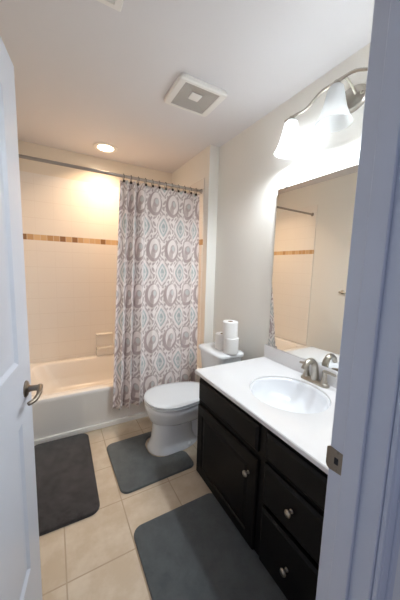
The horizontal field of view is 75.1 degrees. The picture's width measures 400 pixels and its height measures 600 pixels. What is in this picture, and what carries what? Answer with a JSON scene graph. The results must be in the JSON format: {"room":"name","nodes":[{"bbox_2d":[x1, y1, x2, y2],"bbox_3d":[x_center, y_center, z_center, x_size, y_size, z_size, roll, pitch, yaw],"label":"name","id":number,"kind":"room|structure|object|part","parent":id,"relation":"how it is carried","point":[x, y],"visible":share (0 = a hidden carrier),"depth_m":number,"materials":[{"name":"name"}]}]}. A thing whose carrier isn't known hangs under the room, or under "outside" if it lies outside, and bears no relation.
{"room":"bathroom","nodes":[
{"label":"bathroom","id":0,"kind":"room"},
{"bbox_2d":[18,140,171,363],"bbox_3d":[-1.080,-0.279,3.057,1.744,2.562,0.100,-2,8,-29],"label":"wall","id":1,"kind":"structure","parent":0,"point":[70,216],"depth_m":2.79,"materials":[{"name":"tile"}]},
{"bbox_2d":[96,332,113,355],"bbox_3d":[-1.111,0.517,3.038,0.185,0.259,0.095,-2,8,-29],"label":"soap dish","id":2,"kind":"object","parent":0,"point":[104,346],"visible":1,"depth_m":3.04,"materials":[{"name":"ceramic"}]},
{"bbox_2d":[96,332,112,335],"bbox_3d":[-1.119,0.397,3.045,0.185,0.022,0.045,-2,8,-29],"label":"shelf","id":3,"kind":"object","parent":2,"relation":"attached to","point":[107,333],"depth_m":3.04,"materials":[{"name":"ceramic"}]},
{"bbox_2d":[96,344,113,350],"bbox_3d":[-1.112,0.555,3.042,0.185,0.032,0.095,-2,8,-29],"label":"tray","id":4,"kind":"object","parent":2,"relation":"on","point":[99,347],"depth_m":3.04,"materials":[{"name":"ceramic"}]},
{"bbox_2d":[39,416,211,599],"bbox_3d":[-0.258,1.320,1.170,3.200,0.100,4.553,-2,8,-29],"label":"floor","id":5,"kind":"structure","parent":0,"point":[94,557],"depth_m":1.37,"materials":[{"name":"tile"}]},
{"bbox_2d":[34,433,99,536],"bbox_3d":[-0.934,1.169,1.746,0.418,0.017,0.802,-2,8,-29],"label":"bath mat","id":6,"kind":"object","parent":5,"relation":"on","point":[67,491],"visible":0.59,"depth_m":1.67,"materials":[{"name":"grey fabric"}]},
{"bbox_2d":[30,353,200,445],"bbox_3d":[-0.907,0.875,2.726,1.619,0.363,0.914,-2,8,-29],"label":"bathtub","id":7,"kind":"object","parent":5,"relation":"on","point":[76,397],"visible":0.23,"depth_m":2.27,"materials":[{"name":"ceramic"}]},
{"bbox_2d":[107,431,193,493],"bbox_3d":[-0.385,1.162,1.952,0.531,0.013,0.523,-2,8,-29],"label":"mat","id":8,"kind":"object","parent":5,"relation":"on","point":[135,468],"visible":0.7,"depth_m":1.85,"materials":[{"name":"grey fabric"}]},
{"bbox_2d":[144,342,243,455],"bbox_3d":[-0.069,0.787,2.185,0.805,0.720,0.415,-2,8,-29],"label":"toilet","id":9,"kind":"object","parent":5,"relation":"on","point":[171,408],"visible":0.62,"depth_m":2.01,"materials":[{"name":"white ceramic"}]},
{"bbox_3d":[-0.172,0.780,2.119,0.559,0.018,0.402,-2,8,-29],"label":"seat","id":10,"kind":"part","parent":9,"relation":"part of","materials":[{"name":"plastic"}]},
{"bbox_3d":[-0.174,0.757,2.115,0.556,0.022,0.404,-2,8,-29],"label":"seat lid","id":11,"kind":"part","parent":9,"relation":"part of","materials":[{"name":"plastic"}]},
{"bbox_2d":[215,332,223,349],"bbox_3d":[0.197,0.355,2.270,0.126,0.130,0.126,-2,8,-29],"label":"toilet paper roll","id":12,"kind":"object","parent":9,"relation":"on","point":[219,338],"visible":0.54,"depth_m":2.22,"materials":[{"name":"paper"}]},
{"bbox_3d":[0.170,0.438,2.285,0.266,0.040,0.391,-2,8,-29],"label":"tank lid","id":13,"kind":"part","parent":9,"relation":"part of","materials":[{"name":"white ceramic"}]},
{"bbox_3d":[0.170,0.610,2.309,0.242,0.310,0.355,-2,8,-29],"label":"tank","id":14,"kind":"part","parent":9,"relation":"part of","materials":[{"name":"white ceramic"}]},
{"bbox_2d":[223,337,238,354],"bbox_3d":[0.256,0.371,2.153,0.126,0.130,0.126,-2,8,-29],"label":"toilet paper roll","id":15,"kind":"object","parent":9,"relation":"on","point":[230,346],"visible":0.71,"depth_m":2.10,"materials":[{"name":"paper"}]},
{"bbox_2d":[222,320,237,338],"bbox_3d":[0.249,0.240,2.147,0.126,0.130,0.126,-2,8,-29],"label":"toilet paper roll","id":16,"kind":"object","parent":15,"relation":"on","point":[230,327],"visible":1,"depth_m":2.10,"materials":[{"name":"paper"}]},
{"bbox_2d":[134,493,287,599],"bbox_3d":[0.040,1.266,1.207,0.524,0.013,0.738,-2,8,-29],"label":"bath mat","id":17,"kind":"object","parent":5,"relation":"on","point":[193,550],"visible":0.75,"depth_m":1.26,"materials":[{"name":"grey fabric"}]},
{"bbox_2d":[196,377,327,599],"bbox_3d":[0.490,0.898,1.451,0.655,0.712,1.054,-2,8,-29],"label":"vanity cabinet","id":18,"kind":"object","parent":5,"relation":"on","point":[274,496],"visible":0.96,"depth_m":1.20,"materials":[{"name":"black wood"}]},
{"bbox_3d":[0.129,0.965,1.514,0.018,0.486,0.580,-2,8,-29],"label":"cabinet door","id":19,"kind":"part","parent":18,"relation":"part of","materials":[{"name":"black wood"}]},
{"bbox_3d":[0.226,0.853,1.281,0.032,0.031,0.031,-2,8,-29],"label":"knob","id":20,"kind":"part","parent":18,"relation":"part of","materials":[{"name":"silver metal"}]},
{"bbox_2d":[195,344,337,474],"bbox_3d":[0.511,0.538,1.415,0.630,0.237,1.112,-2,8,-29],"label":"countertop","id":21,"kind":"structure","parent":18,"relation":"on","point":[270,388],"depth_m":1.52,"materials":[{"name":"stone"}]},
{"bbox_2d":[250,377,330,413],"bbox_3d":[0.493,0.587,1.470,0.412,0.127,0.442,-2,8,-29],"label":"sink basin","id":22,"kind":"object","parent":21,"relation":"in","point":[283,395],"depth_m":1.58,"materials":[{"name":"ceramic"}]},
{"bbox_2d":[299,358,336,388],"bbox_3d":[0.707,0.425,1.574,0.194,0.160,0.175,4,7,19],"label":"faucet","id":23,"kind":"object","parent":21,"relation":"on","point":[314,378],"visible":1,"depth_m":1.55,"materials":[{"name":"silver metal"}]},
{"bbox_3d":[0.674,0.438,1.642,0.044,0.079,0.044,-2,8,-29],"label":"handle","id":24,"kind":"part","parent":23,"relation":"part of","materials":[{"name":"silver metal"}]},
{"bbox_3d":[0.661,0.417,1.560,0.149,0.144,0.048,-2,8,-29],"label":"spout","id":25,"kind":"part","parent":23,"relation":"part of","materials":[{"name":"silver metal"}]},
{"bbox_3d":[0.703,0.492,1.594,0.056,0.021,0.188,-2,8,-29],"label":"plate","id":26,"kind":"part","parent":23,"relation":"part of","materials":[{"name":"silver metal"}]},
{"bbox_3d":[0.734,0.454,1.535,0.044,0.079,0.044,-2,8,-29],"label":"handle","id":27,"kind":"part","parent":23,"relation":"part of","materials":[{"name":"silver metal"}]},
{"bbox_3d":[0.750,0.426,1.498,0.019,0.023,0.076,-2,8,-24],"label":"lever","id":28,"kind":"part","parent":23,"relation":"part of","materials":[{"name":"silver metal"}]},
{"bbox_3d":[0.349,1.129,1.081,0.032,0.031,0.031,-2,8,-29],"label":"knob","id":29,"kind":"part","parent":18,"relation":"part of","materials":[{"name":"silver metal"}]},
{"bbox_3d":[0.357,0.857,1.047,0.032,0.031,0.031,-2,8,-29],"label":"knob","id":30,"kind":"part","parent":18,"relation":"part of","materials":[{"name":"silver metal"}]},
{"bbox_3d":[0.372,1.127,1.091,0.018,0.282,0.344,-2,8,-29],"label":"drawer","id":31,"kind":"part","parent":18,"relation":"part of","materials":[{"name":"black wood"}]},
{"bbox_3d":[0.380,0.866,1.059,0.018,0.198,0.344,-2,8,-29],"label":"drawer","id":32,"kind":"part","parent":18,"relation":"part of","materials":[{"name":"black wood"}]},
{"bbox_3d":[0.386,0.680,1.036,0.018,0.128,0.344,-2,8,-29],"label":"drawer","id":33,"kind":"part","parent":18,"relation":"part of","materials":[{"name":"black wood"}]},
{"bbox_2d":[0,0,373,172],"bbox_3d":[-0.327,-1.422,1.631,1.944,0.100,3.023,-2,8,-29],"label":"ceiling","id":34,"kind":"structure","parent":0,"point":[87,72],"depth_m":1.47,"materials":[{"name":"paint"}]},
{"bbox_2d":[93,142,116,152],"bbox_3d":[-0.931,-1.499,2.567,0.224,0.012,0.224,-2,8,-29],"label":"recessed light","id":35,"kind":"object","parent":34,"relation":"in","point":[104,147],"visible":1,"depth_m":2.55,"materials":[{"name":"white glass"}]},
{"bbox_2d":[97,0,123,11],"bbox_3d":[-0.419,-1.289,0.986,0.300,0.011,0.305,-2,8,-29],"label":"ceiling vent","id":36,"kind":"object","parent":34,"relation":"in","point":[117,5],"visible":1,"depth_m":1.15,"materials":[{"name":"white plastic"}]},
{"bbox_2d":[164,73,226,116],"bbox_3d":[-0.034,-1.362,1.749,0.345,0.032,0.295,-2,8,-29],"label":"exhaust fan","id":37,"kind":"object","parent":34,"relation":"attached to","point":[189,93],"visible":1,"depth_m":1.72,"materials":[{"name":"white plastic"}]},
{"bbox_2d":[171,82,218,113],"bbox_3d":[-0.034,-1.358,1.749,0.249,0.016,0.243,-2,8,-29],"label":"grille","id":38,"kind":"object","parent":37,"relation":"attached to","point":[191,97],"depth_m":1.75,"materials":[{"name":"white plastic"}]},
{"bbox_2d":[172,145,219,367],"bbox_3d":[-0.118,-0.247,3.021,0.105,2.562,0.912,-2,8,-29],"label":"wall","id":39,"kind":"structure","parent":0,"point":[205,164],"depth_m":2.61,"materials":[{"name":"paint"}]},
{"bbox_2d":[19,154,202,193],"bbox_3d":[-0.692,-1.056,2.201,1.638,0.056,0.056,-2,8,-29],"label":"shower rod","id":40,"kind":"object","parent":39,"relation":"attached to","point":[20,155],"visible":0.78,"depth_m":2.13,"materials":[{"name":"metal"}]},
{"bbox_2d":[112,174,198,409],"bbox_3d":[-0.380,-0.077,2.409,0.894,2.017,0.253,-3,8,-31],"label":"shower curtain","id":41,"kind":"object","parent":40,"relation":"hanging from","point":[156,317],"visible":0.94,"depth_m":2.38,"materials":[{"name":"fabric"}]},
{"bbox_2d":[182,178,204,365],"bbox_3d":[-0.186,-0.292,3.022,0.009,1.922,0.831,-2,8,-29],"label":"tiled wall","id":42,"kind":"structure","parent":39,"relation":"attached to","point":[200,184],"depth_m":2.67,"materials":[{"name":"beige tile"}]},
{"bbox_2d":[213,43,369,360],"bbox_3d":[0.439,-0.135,2.245,0.100,2.562,3.023,-2,8,-29],"label":"wall","id":43,"kind":"structure","parent":0,"point":[250,178],"depth_m":2.05,"materials":[{"name":"paint"}]},
{"bbox_2d":[264,344,337,387],"bbox_3d":[0.779,0.460,1.556,0.020,0.100,1.112,-2,8,-29],"label":"backsplash","id":44,"kind":"structure","parent":43,"relation":"attached to","point":[289,360],"depth_m":1.79,"materials":[{"name":"stone"}]},
{"bbox_2d":[268,164,357,370],"bbox_3d":[0.797,-0.156,1.471,0.029,1.142,1.031,-2,8,-29],"label":"mirror","id":45,"kind":"object","parent":43,"relation":"attached to","point":[314,217],"visible":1,"depth_m":1.62,"materials":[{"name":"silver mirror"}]},
{"bbox_2d":[274,67,367,158],"bbox_3d":[0.714,-1.001,1.351,0.232,0.263,0.754,-2,8,-29],"label":"vanity light","id":46,"kind":"object","parent":43,"relation":"attached to","point":[335,116],"visible":0.81,"depth_m":1.38,"materials":[{"name":"white glass"}]},
{"bbox_3d":[0.552,-0.996,1.591,0.184,0.184,0.184,-2,8,-29],"label":"lamp shade","id":47,"kind":"part","parent":46,"relation":"part of","materials":[{"name":"white glass"}]},
{"bbox_3d":[0.693,-1.002,1.340,0.184,0.184,0.184,-2,8,-29],"label":"lamp shade","id":48,"kind":"part","parent":46,"relation":"part of","materials":[{"name":"white glass"}]},
{"bbox_3d":[0.765,-1.092,1.322,0.118,0.048,0.012,-3,9,-34],"label":"bracket arm","id":49,"kind":"part","parent":46,"relation":"part of","materials":[{"name":"silver metal"}]},
{"bbox_3d":[0.804,-1.071,1.393,0.030,0.130,0.190,-2,8,-29],"label":"wall plate","id":50,"kind":"part","parent":46,"relation":"part of","materials":[{"name":"silver metal"}]},
{"bbox_2d":[392,546,399,599],"bbox_3d":[0.161,0.032,0.431,3.100,2.662,0.120,-2,8,-29],"label":"wall","id":51,"kind":"structure","parent":0,"point":[396,591],"depth_m":0.64,"materials":[{"name":"paint"}]},
{"bbox_2d":[0,36,42,599],"bbox_3d":[-0.477,0.305,0.601,0.091,2.018,0.767,-1,8,-21],"label":"door","id":52,"kind":"structure","parent":51,"relation":"in","point":[20,564],"depth_m":0.79,"materials":[{"name":"white paint"}]},
{"bbox_3d":[-0.575,0.304,0.900,0.049,0.056,0.056,-1,8,-21],"label":"handle","id":53,"kind":"part","parent":52,"relation":"part of","materials":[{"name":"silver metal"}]},
{"bbox_3d":[-0.546,0.314,0.870,0.028,0.034,0.097,0,7,-13],"label":"lever","id":54,"kind":"part","parent":52,"relation":"part of","materials":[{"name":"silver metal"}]},
{"bbox_2d":[316,0,399,599],"bbox_3d":[0.019,0.310,0.390,0.893,2.112,0.154,-2,8,-29],"label":"trim","id":55,"kind":"structure","parent":51,"relation":"attached to","point":[360,542],"depth_m":0.54,"materials":[{"name":"white paint"}]},
{"bbox_3d":[0.324,0.385,0.629,0.009,0.058,0.048,-1,8,-20],"label":"strike plate","id":56,"kind":"part","parent":55,"relation":"part of","materials":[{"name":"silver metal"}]}
]}

